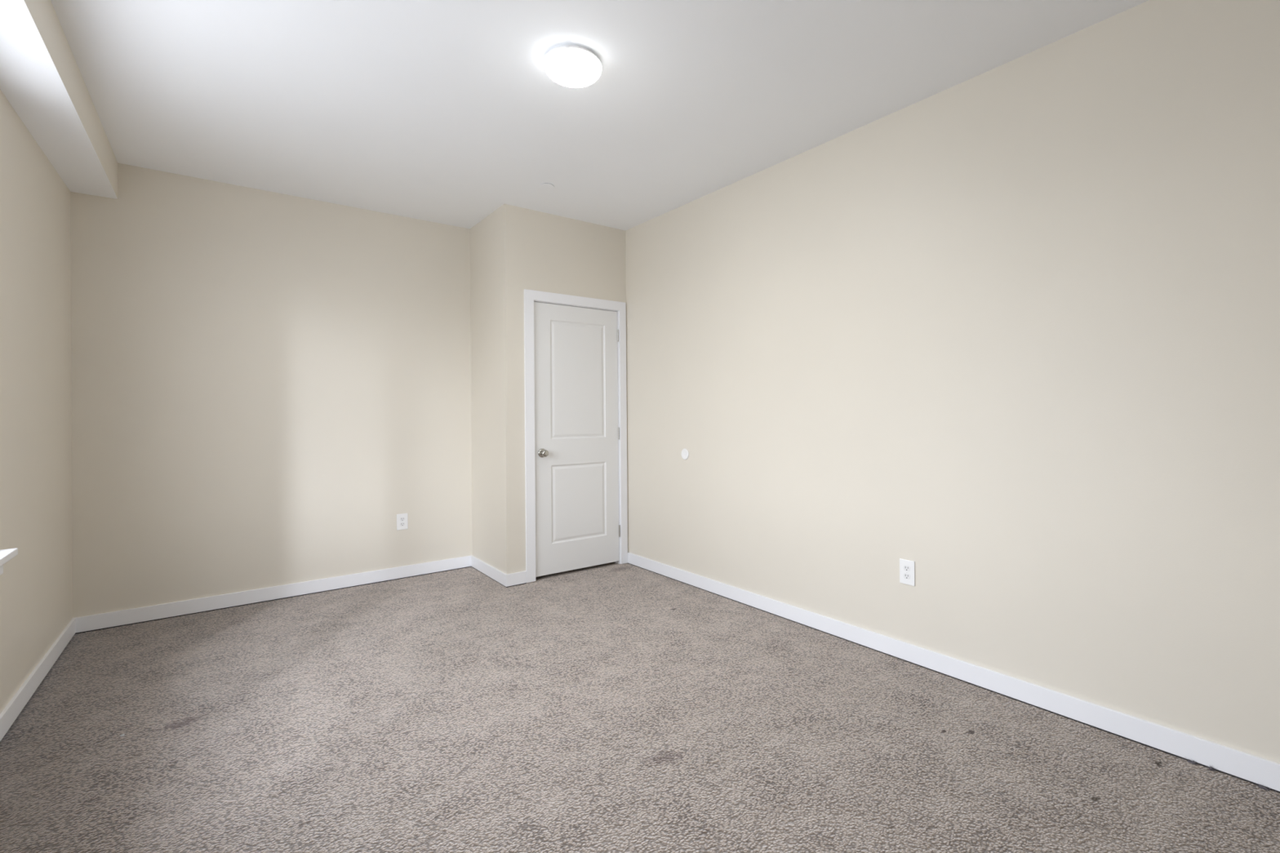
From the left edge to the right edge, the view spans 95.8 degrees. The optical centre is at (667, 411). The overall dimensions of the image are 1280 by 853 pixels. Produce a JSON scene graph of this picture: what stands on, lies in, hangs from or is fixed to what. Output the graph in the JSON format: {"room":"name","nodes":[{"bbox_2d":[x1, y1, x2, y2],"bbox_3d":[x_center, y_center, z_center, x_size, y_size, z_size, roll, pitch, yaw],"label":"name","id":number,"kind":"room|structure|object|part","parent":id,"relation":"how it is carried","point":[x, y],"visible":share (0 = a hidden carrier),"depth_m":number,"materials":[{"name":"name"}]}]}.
{"room":"empty bedroom","nodes":[
{"label":"empty bedroom","id":0,"kind":"room"},
{"bbox_2d":[0,89,72,713],"bbox_3d":[-1.580,-0.124,0.819,0.160,2.736,6.130,0,0,-38],"label":"wall","id":1,"kind":"structure","parent":0,"point":[36,584],"depth_m":2.61,"materials":[{"name":"beige paint"}]},
{"bbox_2d":[0,547,17,575],"bbox_3d":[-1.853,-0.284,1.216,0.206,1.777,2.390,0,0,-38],"label":"window sill","id":2,"kind":"structure","parent":1,"relation":"in","point":[6,555],"depth_m":2.15,"materials":[{"name":"white paint"}]},
{"bbox_3d":[-1.825,0.528,1.231,0.151,0.026,2.390,0,0,-38],"label":"sill","id":3,"kind":"part","parent":2,"relation":"part of","materials":[{"name":"white paint"}]},
{"bbox_2d":[0,617,75,741],"bbox_3d":[-1.512,1.195,0.853,0.013,0.085,6.117,0,0,-37],"label":"baseboard","id":4,"kind":"structure","parent":1,"relation":"attached to","point":[11,711],"depth_m":2.57,"materials":[{"name":"white paint"}]},
{"bbox_2d":[0,0,118,199],"bbox_3d":[-1.463,-1.386,0.921,0.234,0.215,6.130,0,0,-38],"label":"soffit","id":5,"kind":"object","parent":1,"relation":"attached to","point":[41,77],"depth_m":2.37,"materials":[{"name":"beige paint"}]},
{"bbox_2d":[70,163,471,617],"bbox_3d":[-2.138,-0.116,4.368,3.631,2.746,0.160,0,0,-38],"label":"wall","id":6,"kind":"structure","parent":0,"point":[262,381],"depth_m":3.82,"materials":[{"name":"beige paint"}]},
{"bbox_2d":[72,555,472,632],"bbox_3d":[-2.482,1.210,3.980,2.280,0.085,0.013,0,0,-38],"label":"baseboard","id":7,"kind":"structure","parent":6,"relation":"attached to","point":[108,620],"depth_m":3.80,"materials":[{"name":"white paint"}]},
{"bbox_2d":[396,513,408,530],"bbox_3d":[-2.003,0.829,4.358,0.079,0.121,0.008,0,0,-38],"label":"wall outlet","id":8,"kind":"object","parent":6,"relation":"attached to","point":[402,518],"visible":1,"depth_m":4.36,"materials":[{"name":"white plastic"}]},
{"bbox_2d":[470,208,500,570],"bbox_3d":[-1.366,-0.119,4.485,0.115,2.742,0.603,0,0,-38],"label":"wall","id":9,"kind":"structure","parent":0,"point":[484,235],"depth_m":4.43,"materials":[{"name":"beige paint"}]},
{"bbox_2d":[471,555,506,586],"bbox_3d":[-1.363,1.202,4.387,0.013,0.085,0.717,0,0,-38],"label":"baseboard","id":10,"kind":"structure","parent":9,"relation":"attached to","point":[498,575],"depth_m":4.35,"materials":[{"name":"white paint"}]},
{"bbox_2d":[497,204,627,582],"bbox_3d":[-0.781,-0.123,4.484,1.037,2.741,0.115,0,0,-38],"label":"wall","id":11,"kind":"structure","parent":0,"point":[539,251],"depth_m":4.20,"materials":[{"name":"beige paint"}]},
{"bbox_2d":[506,570,526,586],"bbox_3d":[-1.090,1.200,4.152,0.155,0.085,0.013,0,0,-38],"label":"baseboard","id":12,"kind":"structure","parent":11,"relation":"attached to","point":[517,578],"depth_m":4.15,"materials":[{"name":"white paint"}]},
{"bbox_2d":[524,288,627,582],"bbox_3d":[-0.723,0.174,4.517,0.882,2.138,0.131,0,0,-38],"label":"trim","id":13,"kind":"structure","parent":11,"relation":"attached to","point":[531,296],"depth_m":4.30,"materials":[{"name":"white paint"}]},
{"bbox_3d":[-1.007,0.210,4.223,0.070,2.065,0.016,0,0,-38],"label":"casing leg","id":14,"kind":"part","parent":13,"relation":"part of","materials":[{"name":"white paint"}]},
{"bbox_3d":[-0.363,0.206,4.723,0.061,2.065,0.016,0,0,-38],"label":"casing leg","id":15,"kind":"part","parent":13,"relation":"part of","materials":[{"name":"white paint"}]},
{"bbox_2d":[533,302,620,577],"bbox_3d":[-0.679,0.200,4.476,0.740,2.033,0.102,0,0,-38],"label":"door","id":16,"kind":"structure","parent":11,"relation":"in","point":[577,431],"depth_m":4.47,"materials":[{"name":"white paint"}]},
{"bbox_3d":[-0.930,0.306,4.292,0.067,0.067,0.012,0,0,-38],"label":"knob","id":17,"kind":"part","parent":16,"relation":"part of","materials":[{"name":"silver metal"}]},
{"bbox_2d":[50,0,1148,230],"bbox_3d":[-0.198,-1.588,1.905,3.767,0.252,6.530,0,0,-38],"label":"ceiling","id":18,"kind":"structure","parent":0,"point":[446,112],"depth_m":2.62,"materials":[{"name":"white paint"}]},
{"bbox_2d":[540,183,554,188],"bbox_3d":[-0.792,-1.486,3.794,0.088,0.007,0.088,0,0,-38],"label":"sprinkler cover","id":19,"kind":"object","parent":18,"relation":"attached to","point":[543,185],"visible":1,"depth_m":3.79,"materials":[{"name":"white paint"}]},
{"bbox_2d":[542,44,601,87],"bbox_3d":[-0.400,-1.447,2.441,0.248,0.079,0.245,0,0,-38],"label":"ceiling light","id":20,"kind":"object","parent":18,"relation":"attached to","point":[567,65],"visible":1,"depth_m":2.38,"materials":[{"name":"white plastic"}]},
{"bbox_2d":[0,561,1279,852],"bbox_3d":[-0.176,1.296,1.897,3.767,0.120,6.530,0,0,-38],"label":"floor","id":21,"kind":"structure","parent":0,"point":[611,707],"depth_m":2.14,"materials":[{"name":"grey carpet"}]},
{"bbox_2d":[1181,755,1198,764],"bbox_3d":[1.816,1.212,2.004,0.016,0.017,0.052,0,0,-38],"label":"clump","id":22,"kind":"object","parent":21,"relation":"on","point":[1188,761],"visible":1,"depth_m":2.00,"materials":[{"name":"grey"}]},
{"bbox_2d":[1206,765,1217,772],"bbox_3d":[1.847,1.210,1.964,0.018,0.020,0.035,0,0,-38],"label":"clump","id":23,"kind":"object","parent":21,"relation":"on","point":[1210,768],"visible":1,"depth_m":1.96,"materials":[{"name":"grey"}]},
{"bbox_2d":[625,0,1279,763],"bbox_3d":[1.181,-0.144,2.963,0.160,2.745,6.132,0,0,-38],"label":"wall","id":24,"kind":"structure","parent":0,"point":[1010,332],"depth_m":2.45,"materials":[{"name":"beige paint"}]},
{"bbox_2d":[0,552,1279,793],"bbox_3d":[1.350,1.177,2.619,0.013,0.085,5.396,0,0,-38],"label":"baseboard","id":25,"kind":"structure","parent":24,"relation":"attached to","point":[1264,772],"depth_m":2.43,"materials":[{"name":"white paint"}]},
{"bbox_2d":[681,448,688,459],"bbox_3d":[0.125,0.305,4.168,0.008,0.081,0.081,0,0,-38],"label":"bumper cover","id":26,"kind":"object","parent":24,"relation":"attached to","point":[685,454],"visible":1,"depth_m":4.16,"materials":[{"name":"white plastic"}]},
{"bbox_2d":[899,558,915,586],"bbox_3d":[1.178,0.788,2.838,0.008,0.121,0.079,0,0,-38],"label":"wall outlet","id":27,"kind":"object","parent":24,"relation":"attached to","point":[907,567],"visible":1,"depth_m":2.83,"materials":[{"name":"white plastic"}]},
{"bbox_2d":[903,573,910,579],"bbox_3d":[1.176,0.808,2.837,0.003,0.027,0.034,0,0,-38],"label":"receptacle","id":28,"kind":"object","parent":27,"relation":"attached to","point":[906,575],"depth_m":2.84,"materials":[{"name":"white plastic"}]},
{"bbox_2d":[903,565,910,571],"bbox_3d":[1.176,0.769,2.837,0.003,0.027,0.034,0,0,-38],"label":"receptacle","id":29,"kind":"object","parent":27,"relation":"attached to","point":[906,568],"depth_m":2.84,"materials":[{"name":"white plastic"}]}
]}

